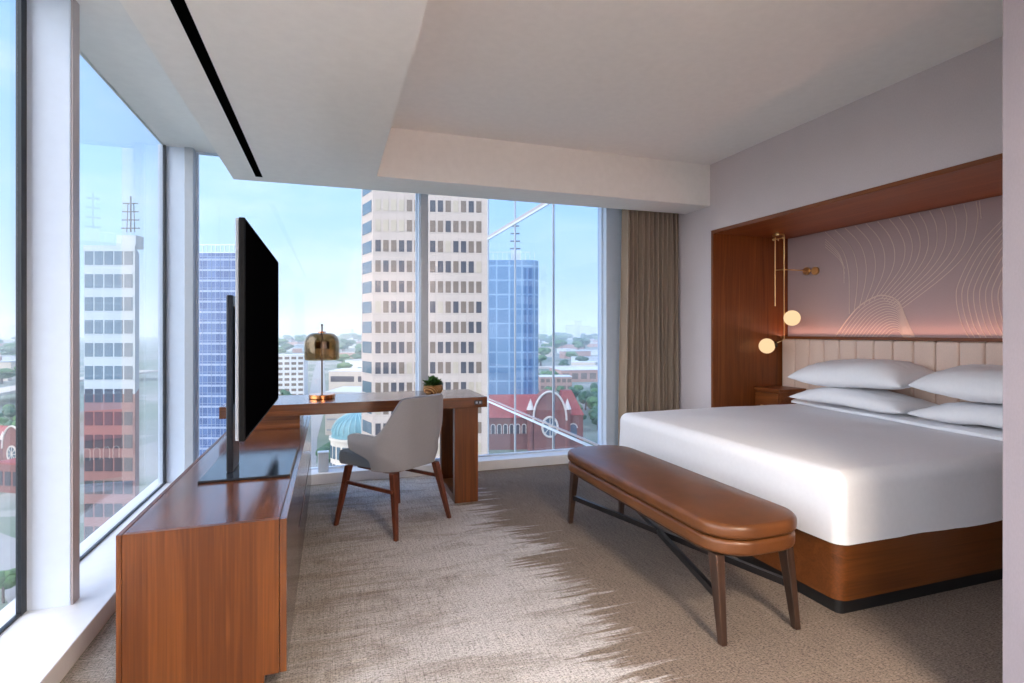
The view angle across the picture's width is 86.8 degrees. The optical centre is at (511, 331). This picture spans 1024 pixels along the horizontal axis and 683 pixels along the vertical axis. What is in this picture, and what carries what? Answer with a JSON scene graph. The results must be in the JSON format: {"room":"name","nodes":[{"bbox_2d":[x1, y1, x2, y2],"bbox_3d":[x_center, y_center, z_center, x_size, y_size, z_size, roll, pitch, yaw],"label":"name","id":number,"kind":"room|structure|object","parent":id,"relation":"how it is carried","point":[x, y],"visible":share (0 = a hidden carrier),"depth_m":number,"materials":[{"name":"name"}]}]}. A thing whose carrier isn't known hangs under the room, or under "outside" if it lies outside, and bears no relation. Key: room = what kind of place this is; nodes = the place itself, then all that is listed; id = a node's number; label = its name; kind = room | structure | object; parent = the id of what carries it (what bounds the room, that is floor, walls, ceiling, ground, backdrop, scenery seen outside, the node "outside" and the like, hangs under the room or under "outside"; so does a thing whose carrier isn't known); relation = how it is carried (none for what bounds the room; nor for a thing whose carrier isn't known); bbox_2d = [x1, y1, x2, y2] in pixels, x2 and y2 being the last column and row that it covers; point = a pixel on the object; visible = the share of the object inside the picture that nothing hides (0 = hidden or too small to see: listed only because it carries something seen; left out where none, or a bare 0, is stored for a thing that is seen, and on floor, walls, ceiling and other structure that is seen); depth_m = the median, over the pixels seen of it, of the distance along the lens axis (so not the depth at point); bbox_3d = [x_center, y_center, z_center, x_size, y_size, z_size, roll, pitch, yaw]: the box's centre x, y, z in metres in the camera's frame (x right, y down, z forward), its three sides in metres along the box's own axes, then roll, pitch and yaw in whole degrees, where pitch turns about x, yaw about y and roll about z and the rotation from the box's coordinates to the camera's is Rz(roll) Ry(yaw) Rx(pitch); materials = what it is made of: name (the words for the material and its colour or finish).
{"room":"hotel room","nodes":[
{"label":"hotel room","id":0,"kind":"room"},
{"bbox_2d":[0,0,26,634],"bbox_3d":[-1.692,-0.133,1.299,0.018,2.555,1.937,0,0,-18],"label":"window","id":1,"kind":"structure","parent":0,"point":[21,5],"depth_m":2.18,"materials":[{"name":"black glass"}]},
{"bbox_2d":[27,0,70,610],"bbox_3d":[-1.948,-0.135,2.269,0.185,2.570,0.070,0,0,-18],"label":"column","id":2,"kind":"structure","parent":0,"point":[48,21],"depth_m":2.24,"materials":[{"name":"white paint"}]},
{"bbox_2d":[71,0,79,604],"bbox_3d":[-1.858,-0.135,2.301,0.007,2.570,0.064,0,0,-18],"label":"trim","id":3,"kind":"structure","parent":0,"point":[75,7],"depth_m":2.29,"materials":[{"name":"metal"}]},
{"bbox_2d":[80,145,165,560],"bbox_3d":[-2.328,-0.133,3.197,0.018,2.555,1.940,0,0,-18],"label":"window","id":4,"kind":"structure","parent":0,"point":[120,522],"depth_m":4.08,"materials":[{"name":"grey metal"}]},
{"bbox_2d":[76,0,215,152],"bbox_3d":[0.724,-1.555,1.365,4.660,0.290,7.530,0,0,-18],"label":"trim","id":5,"kind":"structure","parent":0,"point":[111,43],"depth_m":2.94,"materials":[{"name":"white paint"}]},
{"bbox_2d":[158,144,183,483],"bbox_3d":[-2.611,-0.135,4.180,0.180,2.570,0.135,0,0,-18],"label":"trim","id":6,"kind":"structure","parent":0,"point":[174,156],"depth_m":4.11,"materials":[{"name":"white metal"}]},
{"bbox_2d":[184,147,195,470],"bbox_3d":[-2.493,-0.135,4.206,0.060,2.570,0.160,0,0,-18],"label":"trim","id":7,"kind":"structure","parent":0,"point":[189,153],"depth_m":4.13,"materials":[{"name":"grey metal"}]},
{"bbox_2d":[169,0,262,176],"bbox_3d":[-0.817,-1.145,0.866,0.056,0.014,6.560,0,0,-18],"label":"air vent","id":8,"kind":"object","parent":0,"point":[181,8],"visible":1,"depth_m":2.38,"materials":[{"name":"black metal"}]},
{"bbox_2d":[0,450,568,682],"bbox_3d":[0.568,1.188,1.392,4.540,0.085,7.480,0,0,-18],"label":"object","id":9,"kind":"structure","parent":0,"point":[42,645],"depth_m":2.22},
{"bbox_2d":[317,450,328,471],"bbox_3d":[-1.553,1.064,4.452,0.090,0.162,0.076,0,0,-18],"label":"box","id":10,"kind":"object","parent":9,"relation":"on","point":[323,456],"visible":1,"depth_m":4.42,"materials":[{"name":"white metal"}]},
{"bbox_2d":[196,152,416,469],"bbox_3d":[-1.657,-0.133,4.518,1.725,2.555,0.040,0,0,-18],"label":"window","id":11,"kind":"structure","parent":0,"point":[197,153],"depth_m":4.25,"materials":[{"name":"white metal"}]},
{"bbox_2d":[423,385,442,394],"bbox_3d":[-0.596,0.434,4.082,0.150,0.075,0.150,0,0,-18],"label":"plant pot","id":12,"kind":"object","parent":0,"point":[428,389],"depth_m":4.02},
{"bbox_2d":[60,464,1002,682],"bbox_3d":[1.124,1.330,1.510,5.710,0.200,7.650,0,0,-18],"label":"floor","id":13,"kind":"structure","parent":0,"point":[503,589],"depth_m":2.35,"materials":[{"name":"carpet"}]},
{"bbox_2d":[116,415,310,682],"bbox_3d":[-1.383,0.932,2.906,0.493,0.595,2.410,0,0,-18],"label":"credenza","id":14,"kind":"object","parent":13,"relation":"on","point":[207,574],"visible":0.9,"depth_m":1.79,"materials":[{"name":"brown wood"}]},
{"bbox_2d":[197,217,297,483],"bbox_3d":[-1.301,0.092,2.786,0.360,1.084,1.420,0,0,-18],"label":"television","id":15,"kind":"object","parent":14,"relation":"on","point":[252,315],"visible":1,"depth_m":2.41,"materials":[{"name":"black metal"}]},
{"bbox_2d":[219,389,486,502],"bbox_3d":[-1.099,0.852,3.939,1.749,0.757,0.570,0,0,-18],"label":"desk","id":16,"kind":"object","parent":13,"relation":"on","point":[459,429],"visible":0.85,"depth_m":3.90,"materials":[{"name":"brown wood"}]},
{"bbox_2d":[304,324,338,399],"bbox_3d":[-1.359,0.207,3.869,0.238,0.530,0.238,0,0,-18],"label":"table lamp","id":17,"kind":"object","parent":16,"relation":"on","point":[321,344],"visible":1,"depth_m":3.83,"materials":[{"name":"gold metal"}]},
{"bbox_2d":[422,375,442,394],"bbox_3d":[-0.598,0.398,4.075,0.167,0.149,0.179,0,0,-18],"label":"potted plant","id":18,"kind":"object","parent":16,"relation":"on","point":[433,385],"visible":0.99,"depth_m":4.04,"materials":[{"name":"green plant"}]},
{"bbox_2d":[334,393,450,541],"bbox_3d":[-0.770,0.814,3.530,0.579,0.832,0.574,0,0,34],"label":"desk chair","id":19,"kind":"object","parent":13,"relation":"on","point":[408,440],"visible":1,"depth_m":3.32,"materials":[{"name":"grey fabric"}]},
{"bbox_2d":[567,445,800,646],"bbox_3d":[0.774,0.986,2.869,0.462,0.488,1.560,0,0,-18],"label":"bench","id":20,"kind":"object","parent":13,"relation":"on","point":[723,522],"visible":1,"depth_m":2.41,"materials":[{"name":"brown leather"}]},
{"bbox_2d":[567,445,796,539],"bbox_3d":[0.774,0.778,2.869,0.462,0.073,1.560,0,0,-18],"label":"cushion","id":21,"kind":"object","parent":20,"relation":"on","point":[705,507],"depth_m":2.50,"materials":[{"name":"brown leather"}]},
{"bbox_2d":[754,386,805,405],"bbox_3d":[2.405,0.865,4.870,0.312,0.730,0.296,0,0,-18],"label":"nightstand","id":22,"kind":"object","parent":13,"relation":"on","point":[764,395],"visible":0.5,"depth_m":4.78,"materials":[{"name":"brown wood"}]},
{"bbox_2d":[619,399,1002,613],"bbox_3d":[2.013,0.902,3.536,1.923,0.656,1.931,0,0,-18],"label":"bed","id":23,"kind":"object","parent":13,"relation":"on","point":[888,508],"visible":0.91,"depth_m":2.60,"materials":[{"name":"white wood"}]},
{"bbox_2d":[619,404,1002,544],"bbox_3d":[2.008,0.765,3.534,1.912,0.335,1.930,0,0,-18],"label":"duvet","id":24,"kind":"object","parent":23,"relation":"on","point":[847,475],"depth_m":2.70,"materials":[{"name":"white fabric"}]},
{"bbox_2d":[789,387,937,413],"bbox_3d":[2.595,0.489,4.016,0.490,0.155,0.900,0,0,-20],"label":"pillow","id":25,"kind":"object","parent":23,"relation":"on","point":[870,399],"visible":0.91,"depth_m":3.82,"materials":[{"name":"white fabric"}]},
{"bbox_2d":[788,358,933,389],"bbox_3d":[2.578,0.306,4.005,0.478,0.220,0.900,0,0,-20],"label":"pillow","id":26,"kind":"object","parent":25,"relation":"on","point":[854,373],"visible":0.96,"depth_m":3.80,"materials":[{"name":"white fabric"}]},
{"bbox_2d":[905,402,1002,428],"bbox_3d":[2.892,0.489,3.129,0.490,0.156,0.900,0,0,-17],"label":"pillow","id":27,"kind":"object","parent":23,"relation":"on","point":[968,413],"visible":0.75,"depth_m":3.20,"materials":[{"name":"white fabric"}]},
{"bbox_2d":[906,364,1002,403],"bbox_3d":[2.878,0.302,3.104,0.478,0.225,0.900,0,0,-17],"label":"pillow","id":28,"kind":"object","parent":27,"relation":"on","point":[983,383],"visible":0.84,"depth_m":3.18,"materials":[{"name":"white fabric"}]},
{"bbox_2d":[780,336,1002,404],"bbox_3d":[2.962,0.634,3.863,0.081,1.191,2.577,0,0,-18],"label":"headboard","id":29,"kind":"object","parent":13,"relation":"on","point":[798,352],"visible":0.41,"depth_m":4.00,"materials":[{"name":"beige fabric"}]},
{"bbox_2d":[598,207,621,444],"bbox_3d":[1.272,-0.175,5.497,0.800,2.650,0.180,0,0,-18],"label":"window frame","id":30,"kind":"structure","parent":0,"point":[612,218],"depth_m":5.31,"materials":[{"name":"white paint"}]},
{"bbox_2d":[434,208,602,460],"bbox_3d":[0.062,-0.133,5.093,1.750,2.555,0.040,0,0,-18],"label":"window","id":31,"kind":"structure","parent":30,"relation":"in","point":[601,209],"depth_m":5.35,"materials":[{"name":"white metal"}]},
{"bbox_2d":[618,209,678,444],"bbox_3d":[1.349,-0.099,5.263,0.682,2.618,0.113,0,0,-18],"label":"curtain","id":32,"kind":"object","parent":30,"relation":"hanging from","point":[649,330],"visible":0.73,"depth_m":5.24,"materials":[{"name":"beige fabric"}]},
{"bbox_2d":[391,0,1002,164],"bbox_3d":[1.577,-1.635,1.224,3.133,0.250,6.820,0,0,-18],"label":"ceiling","id":33,"kind":"structure","parent":0,"point":[707,82],"depth_m":3.06,"materials":[{"name":"paint"}]},
{"bbox_2d":[678,36,1002,408],"bbox_3d":[2.710,-0.190,3.954,1.150,2.840,3.980,0,0,-18],"label":"wall","id":34,"kind":"structure","parent":0,"point":[949,113],"depth_m":3.62,"materials":[{"name":"white paint"}]},
{"bbox_2d":[711,230,787,407],"bbox_3d":[2.202,0.160,4.983,0.862,2.140,0.030,0,0,-18],"label":"trim","id":35,"kind":"structure","parent":34,"relation":"attached to","point":[744,312],"depth_m":4.95,"materials":[{"name":"brown wood"}]},
{"bbox_2d":[759,233,819,352],"bbox_3d":[2.468,-0.343,4.809,0.490,1.073,0.226,0,0,11],"label":"pendant lamp","id":36,"kind":"object","parent":34,"relation":"hanging from","point":[792,317],"visible":1,"depth_m":4.82,"materials":[{"name":"gold metal"}]},
{"bbox_2d":[713,153,1002,238],"bbox_3d":[2.623,-0.895,3.725,0.862,0.030,2.622,0,0,-18],"label":"trim","id":37,"kind":"structure","parent":34,"relation":"attached to","point":[979,179],"depth_m":3.65,"materials":[{"name":"brown wood"}]},
{"bbox_2d":[1003,0,1023,682],"bbox_3d":[2.733,-0.165,0.105,1.450,2.790,3.666,0,0,-18],"label":"wall","id":38,"kind":"structure","parent":0,"point":[1013,10],"depth_m":1.59,"materials":[{"name":"white paint"}]},
{"bbox_2d":[119,0,709,213],"bbox_3d":[0.939,-1.450,1.258,3.960,0.620,7.190,0,0,-18],"label":"soffit","id":39,"kind":"structure","parent":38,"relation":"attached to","point":[313,88],"depth_m":2.92,"materials":[{"name":"paint"}]},
{"bbox_2d":[417,193,420,390],"bbox_3d":[-0.819,-0.135,4.748,0.016,2.570,0.155,0,0,-18],"label":"trim","id":40,"kind":"structure","parent":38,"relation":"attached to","point":[418,195],"depth_m":4.71,"materials":[{"name":"white metal"}]},
{"bbox_2d":[421,194,427,390],"bbox_3d":[-0.781,-0.135,4.758,0.062,2.570,0.160,0,0,-18],"label":"trim","id":41,"kind":"structure","parent":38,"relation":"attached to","point":[424,197],"depth_m":4.68,"materials":[{"name":"grey metal"}]},
{"bbox_3d":[2.818,-0.140,3.727,0.890,2.740,2.840,0,0,-18],"label":"wall niche","id":42,"kind":"object","parent":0,"visible":0},
{"bbox_2d":[788,195,1002,341],"bbox_3d":[3.013,-0.324,3.872,0.024,1.107,2.582,0,0,-18],"label":"wall panel","id":43,"kind":"object","parent":42,"relation":"attached to","point":[934,273],"visible":0.86,"depth_m":4.05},
{"label":"outside","id":44,"kind":"structure","parent":0,"visible":0},
{"bbox_2d":[0,336,597,610],"bbox_3d":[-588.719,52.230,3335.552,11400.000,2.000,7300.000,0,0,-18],"label":"cityscape","id":45,"kind":"structure","parent":44,"point":[148,346],"depth_m":327.97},
{"bbox_2d":[0,417,8,425],"bbox_3d":[-243.916,45.844,258.284,8.263,10.772,8.023,0,0,17],"label":"tree","id":46,"kind":"object","parent":45,"relation":"on","point":[3,420],"visible":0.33,"depth_m":257.62,"materials":[{"name":"green plant"}]},
{"bbox_2d":[4,329,8,338],"bbox_3d":[-3446.948,13.790,3725.000,61.200,74.880,51.000,0,0,0],"label":"tower","id":47,"kind":"structure","parent":45,"relation":"on","point":[6,331],"depth_m":3699.76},
{"bbox_2d":[0,533,15,603],"bbox_3d":[-121.592,51.230,122.956,69.968,0.300,84.590,0,0,-18],"label":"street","id":48,"kind":"structure","parent":45,"relation":"on","point":[7,543],"depth_m":122.55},
{"bbox_2d":[0,425,15,460],"bbox_3d":[-185.090,42.588,203.334,30.070,17.283,12.156,0,0,14],"label":"church","id":49,"kind":"structure","parent":45,"relation":"on","point":[7,433],"depth_m":197.18,"materials":[{"name":"red brick"}]},
{"bbox_2d":[0,458,15,492],"bbox_3d":[-158.170,46.430,175.920,13.400,9.600,8.400,0,0,11],"label":"building","id":50,"kind":"structure","parent":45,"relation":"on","point":[7,467],"depth_m":172.28,"materials":[{"name":"red brick"}]},
{"bbox_2d":[0,568,15,603],"bbox_3d":[-96.425,48.305,103.078,5.715,5.849,4.059,0,0,-27],"label":"tree","id":51,"kind":"object","parent":45,"relation":"on","point":[8,577],"visible":0.84,"depth_m":102.27,"materials":[{"name":"green plant"}]},
{"bbox_2d":[0,368,15,383],"bbox_3d":[-506.096,43.568,536.901,16.457,15.324,22.826,0,0,27],"label":"tree","id":52,"kind":"object","parent":45,"relation":"on","point":[5,373],"visible":0.98,"depth_m":536.26,"materials":[{"name":"green plant"}]},
{"bbox_2d":[0,361,15,373],"bbox_3d":[-601.758,43.033,643.429,19.585,16.394,27.428,0,0,-22],"label":"block","id":53,"kind":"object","parent":45,"relation":"on","point":[3,364],"visible":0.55,"depth_m":634.19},
{"bbox_2d":[1,349,15,354],"bbox_3d":[-875.260,40.636,943.834,21.963,21.188,31.356,0,0,-18],"label":"tree","id":54,"kind":"object","parent":45,"relation":"on","point":[9,351],"visible":0.62,"depth_m":933.17,"materials":[{"name":"green plant"}]},
{"bbox_2d":[2,406,15,420],"bbox_3d":[-268.239,45.503,290.731,8.476,11.455,8.482,0,0,39],"label":"tree","id":55,"kind":"object","parent":45,"relation":"on","point":[9,412],"visible":0.65,"depth_m":288.17,"materials":[{"name":"green plant"}]},
{"bbox_2d":[2,355,15,359],"bbox_3d":[-673.478,41.630,743.729,34.955,19.200,22.120,0,0,-18],"label":"block","id":56,"kind":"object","parent":45,"relation":"on","point":[7,357],"visible":0.25,"depth_m":731.02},
{"bbox_2d":[3,343,15,349],"bbox_3d":[-1172.022,38.394,1271.320,27.570,25.672,38.242,0,0,19],"label":"tree","id":57,"kind":"object","parent":45,"relation":"on","point":[8,345],"visible":0.38,"depth_m":1261.24,"materials":[{"name":"green plant"}]},
{"bbox_2d":[9,325,15,339],"bbox_3d":[-3129.758,4.430,3425.000,61.200,93.600,51.000,0,0,0],"label":"tower","id":58,"kind":"structure","parent":45,"relation":"on","point":[12,328],"depth_m":3400.07,"materials":[{"name":"white"}]},
{"bbox_2d":[83,196,143,539],"bbox_3d":[-68.472,13.703,96.450,8.823,75.055,9.100,0,0,0],"label":"office tower","id":59,"kind":"structure","parent":45,"relation":"on","point":[111,272],"depth_m":91.99,"materials":[{"name":"stone"}]},
{"bbox_2d":[199,244,234,456],"bbox_3d":[-114.423,8.924,217.940,27.235,84.611,24.120,0,0,0],"label":"glass tower","id":60,"kind":"structure","parent":45,"relation":"on","point":[216,269],"depth_m":205.99,"materials":[{"name":"blue glass"}]},
{"bbox_2d":[280,343,293,353],"bbox_3d":[-516.869,38.434,1241.069,41.243,25.592,24.586,0,0,23],"label":"tree","id":61,"kind":"object","parent":45,"relation":"on","point":[286,346],"visible":0.89,"depth_m":1233.98,"materials":[{"name":"green plant"}]},
{"bbox_2d":[279,354,307,395],"bbox_3d":[-176.464,34.430,428.821,25.400,33.600,18.400,0,0,-11],"label":"apartment block","id":62,"kind":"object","parent":45,"relation":"on","point":[293,368],"visible":0.63,"depth_m":421.02,"materials":[{"name":"white concrete"}]},
{"bbox_2d":[292,348,301,352],"bbox_3d":[-532.772,45.508,1343.421,21.914,11.445,35.301,0,0,-20],"label":"block","id":63,"kind":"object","parent":45,"relation":"on","point":[294,350],"visible":0.96,"depth_m":1326.94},
{"bbox_2d":[304,355,325,466],"bbox_3d":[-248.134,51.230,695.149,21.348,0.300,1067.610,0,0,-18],"label":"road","id":64,"kind":"structure","parent":45,"relation":"on","point":[316,420],"depth_m":330.95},
{"bbox_2d":[315,442,330,462],"bbox_3d":[-68.265,46.253,200.279,7.371,9.955,7.366,0,0,28],"label":"tree","id":65,"kind":"object","parent":45,"relation":"on","point":[326,446],"visible":0.31,"depth_m":199.05,"materials":[{"name":"green plant"}]},
{"bbox_2d":[316,344,334,353],"bbox_3d":[-439.066,40.102,1272.334,40.473,22.257,18.002,0,0,-3],"label":"block","id":66,"kind":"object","parent":45,"relation":"on","point":[318,351],"visible":0.46,"depth_m":1263.71,"materials":[{"name":"brown"}]},
{"bbox_2d":[329,344,343,354],"bbox_3d":[-388.736,39.358,1193.813,32.481,23.745,32.950,0,0,7],"label":"tree","id":67,"kind":"object","parent":45,"relation":"on","point":[335,347],"visible":0.97,"depth_m":1183.67,"materials":[{"name":"green plant"}]},
{"bbox_2d":[334,354,350,361],"bbox_3d":[-259.040,42.299,828.096,26.608,17.862,19.183,0,0,-22],"label":"tree","id":68,"kind":"object","parent":45,"relation":"on","point":[341,357],"visible":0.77,"depth_m":820.50,"materials":[{"name":"green plant"}]},
{"bbox_2d":[336,342,348,351],"bbox_3d":[-433.994,38.074,1377.068,42.404,26.312,25.277,0,0,23],"label":"tree","id":69,"kind":"object","parent":45,"relation":"on","point":[343,344],"visible":0.66,"depth_m":1370.40,"materials":[{"name":"green plant"}]},
{"bbox_2d":[325,386,360,434],"bbox_3d":[-78.115,40.430,280.984,28.400,21.600,26.400,0,0,3],"label":"parking garage","id":70,"kind":"structure","parent":45,"relation":"on","point":[330,419],"depth_m":268.67,"materials":[{"name":"concrete"}]},
{"bbox_2d":[328,368,360,389],"bbox_3d":[-94.497,37.430,340.980,34.400,27.600,22.400,0,0,3],"label":"office block","id":71,"kind":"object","parent":45,"relation":"on","point":[341,377],"visible":0.24,"depth_m":330.46,"materials":[{"name":"concrete"}]},
{"bbox_2d":[329,413,360,465],"bbox_3d":[-54.436,39.730,190.000,18.800,23.000,18.800,0,0,-18],"label":"rotunda","id":72,"kind":"structure","parent":45,"relation":"on","point":[350,423],"depth_m":183.03,"materials":[{"name":"metal"}]},
{"bbox_2d":[337,362,352,368],"bbox_3d":[-204.642,44.155,659.944,19.636,14.150,19.357,0,0,8],"label":"tree","id":73,"kind":"object","parent":45,"relation":"on","point":[344,364],"visible":0.91,"depth_m":653.05,"materials":[{"name":"green plant"}]},
{"bbox_2d":[340,339,353,349],"bbox_3d":[-480.645,35.522,1580.383,32.567,31.417,46.494,0,0,-40],"label":"tree","id":74,"kind":"object","parent":45,"relation":"on","point":[348,342],"visible":0.72,"depth_m":1571.17,"materials":[{"name":"green plant"}]},
{"bbox_2d":[345,359,360,367],"bbox_3d":[-195.321,43.993,718.183,46.032,14.473,26.644,0,0,29],"label":"block","id":75,"kind":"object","parent":45,"relation":"on","point":[356,363],"visible":0.32,"depth_m":709.39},
{"bbox_2d":[350,353,360,358],"bbox_3d":[-254.429,43.126,885.489,26.122,16.209,15.572,0,0,26],"label":"tree","id":76,"kind":"object","parent":45,"relation":"on","point":[356,355],"visible":0.84,"depth_m":879.31,"materials":[{"name":"green plant"}]},
{"bbox_2d":[361,189,486,457],"bbox_3d":[-18.430,-4.770,119.125,25.434,112.000,30.060,0,0,-5],"label":"office tower","id":77,"kind":"structure","parent":45,"relation":"on","point":[457,226],"depth_m":104.47,"materials":[{"name":"beige concrete"}]},
{"bbox_2d":[489,225,537,394],"bbox_3d":[-0.327,-5.848,314.850,30.599,114.156,30.300,0,0,0],"label":"glass tower","id":78,"kind":"structure","parent":45,"relation":"on","point":[501,272],"depth_m":300.01,"materials":[{"name":"blue glass"}]},
{"bbox_2d":[489,389,583,450],"bbox_3d":[8.706,38.267,241.664,45.105,25.925,18.235,0,0,-3],"label":"building","id":79,"kind":"structure","parent":45,"relation":"on","point":[531,436],"depth_m":235.08,"materials":[{"name":"red brick"}]},
{"bbox_2d":[538,354,546,365],"bbox_3d":[37.404,41.938,781.909,25.788,18.583,25.420,0,0,-43],"label":"tree","id":80,"kind":"object","parent":45,"relation":"on","point":[540,357],"visible":0.56,"depth_m":773.81,"materials":[{"name":"green plant"}]},
{"bbox_2d":[538,347,551,354],"bbox_3d":[58.845,40.162,1015.476,30.279,22.135,30.717,0,0,-40],"label":"tree","id":81,"kind":"object","parent":45,"relation":"on","point":[542,350],"visible":0.94,"depth_m":1005.79,"materials":[{"name":"green plant"}]},
{"bbox_2d":[538,370,559,374],"bbox_3d":[33.923,43.744,506.969,20.480,14.971,20.776,0,0,32],"label":"tree","id":82,"kind":"object","parent":45,"relation":"on","point":[547,372],"visible":0.43,"depth_m":502.42,"materials":[{"name":"green plant"}]},
{"bbox_2d":[548,341,560,347],"bbox_3d":[110.895,37.823,1422.654,39.942,26.813,28.796,0,0,-24],"label":"tree","id":83,"kind":"object","parent":45,"relation":"on","point":[557,344],"visible":0.65,"depth_m":1413.04,"materials":[{"name":"green plant"}]},
{"bbox_2d":[538,375,571,390],"bbox_3d":[37.776,44.930,478.989,28.400,12.600,18.400,0,0,-3],"label":"building","id":84,"kind":"structure","parent":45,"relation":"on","point":[565,381],"depth_m":470.14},
{"bbox_2d":[558,359,568,365],"bbox_3d":[67.422,43.307,700.661,15.223,15.846,25.537,0,0,5],"label":"tree","id":85,"kind":"object","parent":45,"relation":"on","point":[564,362],"visible":0.82,"depth_m":692.29,"materials":[{"name":"green plant"}]},
{"bbox_2d":[556,344,583,349],"bbox_3d":[172.785,43.723,1611.088,70.657,15.014,44.312,0,0,29],"label":"block","id":86,"kind":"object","parent":45,"relation":"on","point":[570,346],"visible":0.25,"depth_m":1588.53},
{"bbox_2d":[566,325,575,339],"bbox_3d":[392.607,1.830,3624.999,61.200,98.800,51.000,0,0,0],"label":"tower","id":87,"kind":"structure","parent":45,"relation":"on","point":[570,329],"depth_m":3599.97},
{"bbox_2d":[565,351,578,356],"bbox_3d":[107.645,42.800,967.787,25.116,16.861,18.107,0,0,41],"label":"tree","id":88,"kind":"object","parent":45,"relation":"on","point":[570,353],"visible":0.79,"depth_m":962.32,"materials":[{"name":"green plant"}]},
{"bbox_2d":[549,366,597,381],"bbox_3d":[92.826,44.930,584.596,95.400,12.600,50.400,0,0,-10],"label":"warehouse","id":89,"kind":"structure","parent":45,"relation":"on","point":[578,373],"depth_m":556.81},
{"bbox_2d":[559,351,590,358],"bbox_3d":[123.337,44.140,1056.288,58.818,14.180,21.634,0,0,-20],"label":"block","id":90,"kind":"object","parent":45,"relation":"on","point":[562,354],"visible":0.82,"depth_m":1048.42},
{"bbox_2d":[571,388,580,397],"bbox_3d":[46.144,45.798,394.291,8.039,10.864,8.044,0,0,-2],"label":"tree","id":91,"kind":"object","parent":45,"relation":"on","point":[576,392],"visible":0.61,"depth_m":391.29,"materials":[{"name":"green plant"}]},
{"bbox_2d":[573,321,581,337],"bbox_3d":[451.387,-11.170,3724.999,51.000,124.800,51.000,0,0,0],"label":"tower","id":92,"kind":"structure","parent":45,"relation":"on","point":[577,323],"depth_m":3699.76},
{"bbox_2d":[572,341,583,349],"bbox_3d":[179.956,37.709,1467.827,29.041,27.042,40.282,0,0,40],"label":"tree","id":93,"kind":"object","parent":45,"relation":"on","point":[578,344],"visible":0.98,"depth_m":1456.65,"materials":[{"name":"green plant"}]},
{"bbox_2d":[575,356,588,360],"bbox_3d":[104.495,43.440,816.370,25.107,15.579,14.967,0,0,-31],"label":"tree","id":94,"kind":"object","parent":45,"relation":"on","point":[580,358],"visible":0.88,"depth_m":811.74,"materials":[{"name":"green plant"}]},
{"bbox_2d":[576,338,589,347],"bbox_3d":[224.583,34.675,1691.133,48.999,33.109,34.321,0,0,29],"label":"tree","id":95,"kind":"object","parent":45,"relation":"on","point":[584,341],"visible":0.77,"depth_m":1679.87,"materials":[{"name":"green plant"}]},
{"bbox_2d":[571,361,595,364],"bbox_3d":[102.426,46.814,773.173,33.900,8.831,27.192,0,0,11],"label":"block","id":96,"kind":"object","parent":45,"relation":"on","point":[572,362],"visible":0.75,"depth_m":761.26,"materials":[{"name":"white concrete"}]},
{"bbox_2d":[578,390,589,409],"bbox_3d":[48.669,44.713,356.195,10.503,13.035,8.944,0,0,4],"label":"tree","id":97,"kind":"object","parent":45,"relation":"on","point":[584,395],"visible":0.88,"depth_m":353.67,"materials":[{"name":"green plant"}]},
{"bbox_2d":[579,326,589,338],"bbox_3d":[485.768,5.470,3624.999,71.400,91.520,51.000,0,0,0],"label":"tower","id":98,"kind":"structure","parent":45,"relation":"on","point":[582,329],"depth_m":3599.97,"materials":[{"name":"white"}]},
{"bbox_2d":[571,356,597,361],"bbox_3d":[129.258,46.567,922.476,51.476,9.327,26.801,0,0,-14],"label":"block","id":99,"kind":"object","parent":45,"relation":"on","point":[591,358],"visible":0.39,"depth_m":912.44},
{"bbox_2d":[571,350,597,354],"bbox_3d":[164.888,46.064,1221.719,64.158,10.331,38.789,0,0,4],"label":"block","id":100,"kind":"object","parent":45,"relation":"on","point":[593,352],"visible":0.43,"depth_m":1201.72,"materials":[{"name":"white concrete"}]},
{"bbox_2d":[586,396,597,408],"bbox_3d":[49.538,44.883,325.334,9.737,12.693,9.454,0,0,4],"label":"tree","id":101,"kind":"object","parent":45,"relation":"on","point":[592,401],"visible":0.58,"depth_m":322.57,"materials":[{"name":"green plant"}]},
{"bbox_2d":[588,405,597,415],"bbox_3d":[45.603,45.546,293.872,7.801,11.369,9.161,0,0,36],"label":"tree","id":102,"kind":"object","parent":45,"relation":"on","point":[594,409],"visible":0.52,"depth_m":291.35,"materials":[{"name":"green plant"}]},
{"bbox_2d":[590,413,597,430],"bbox_3d":[44.199,46.644,281.036,6.787,9.172,6.792,0,0,39],"label":"tree","id":103,"kind":"object","parent":45,"relation":"on","point":[593,417],"visible":0.67,"depth_m":279.64,"materials":[{"name":"green plant"}]},
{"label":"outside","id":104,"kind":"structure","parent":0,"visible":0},
{"bbox_2d":[0,370,157,395],"bbox_3d":[-376.569,43.230,465.872,59.154,2.000,275.758,0,0,-18],"label":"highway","id":105,"kind":"structure","parent":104,"point":[8,390],"depth_m":404.40,"materials":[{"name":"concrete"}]},
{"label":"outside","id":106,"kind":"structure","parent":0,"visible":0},
{"bbox_2d":[538,365,597,368],"bbox_3d":[130.914,43.230,699.703,450.858,2.000,43.639,0,0,-18],"label":"highway","id":107,"kind":"structure","parent":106,"point":[539,367],"depth_m":662.20,"materials":[{"name":"concrete"}]},
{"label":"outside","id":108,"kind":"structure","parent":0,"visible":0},
{"bbox_2d":[487,199,598,453],"bbox_3d":[0.227,1.680,7.268,0.026,14.500,4.002,0,0,-18],"label":"window frame","id":109,"kind":"object","parent":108,"point":[515,221],"visible":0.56,"depth_m":7.63,"materials":[{"name":"white metal"}]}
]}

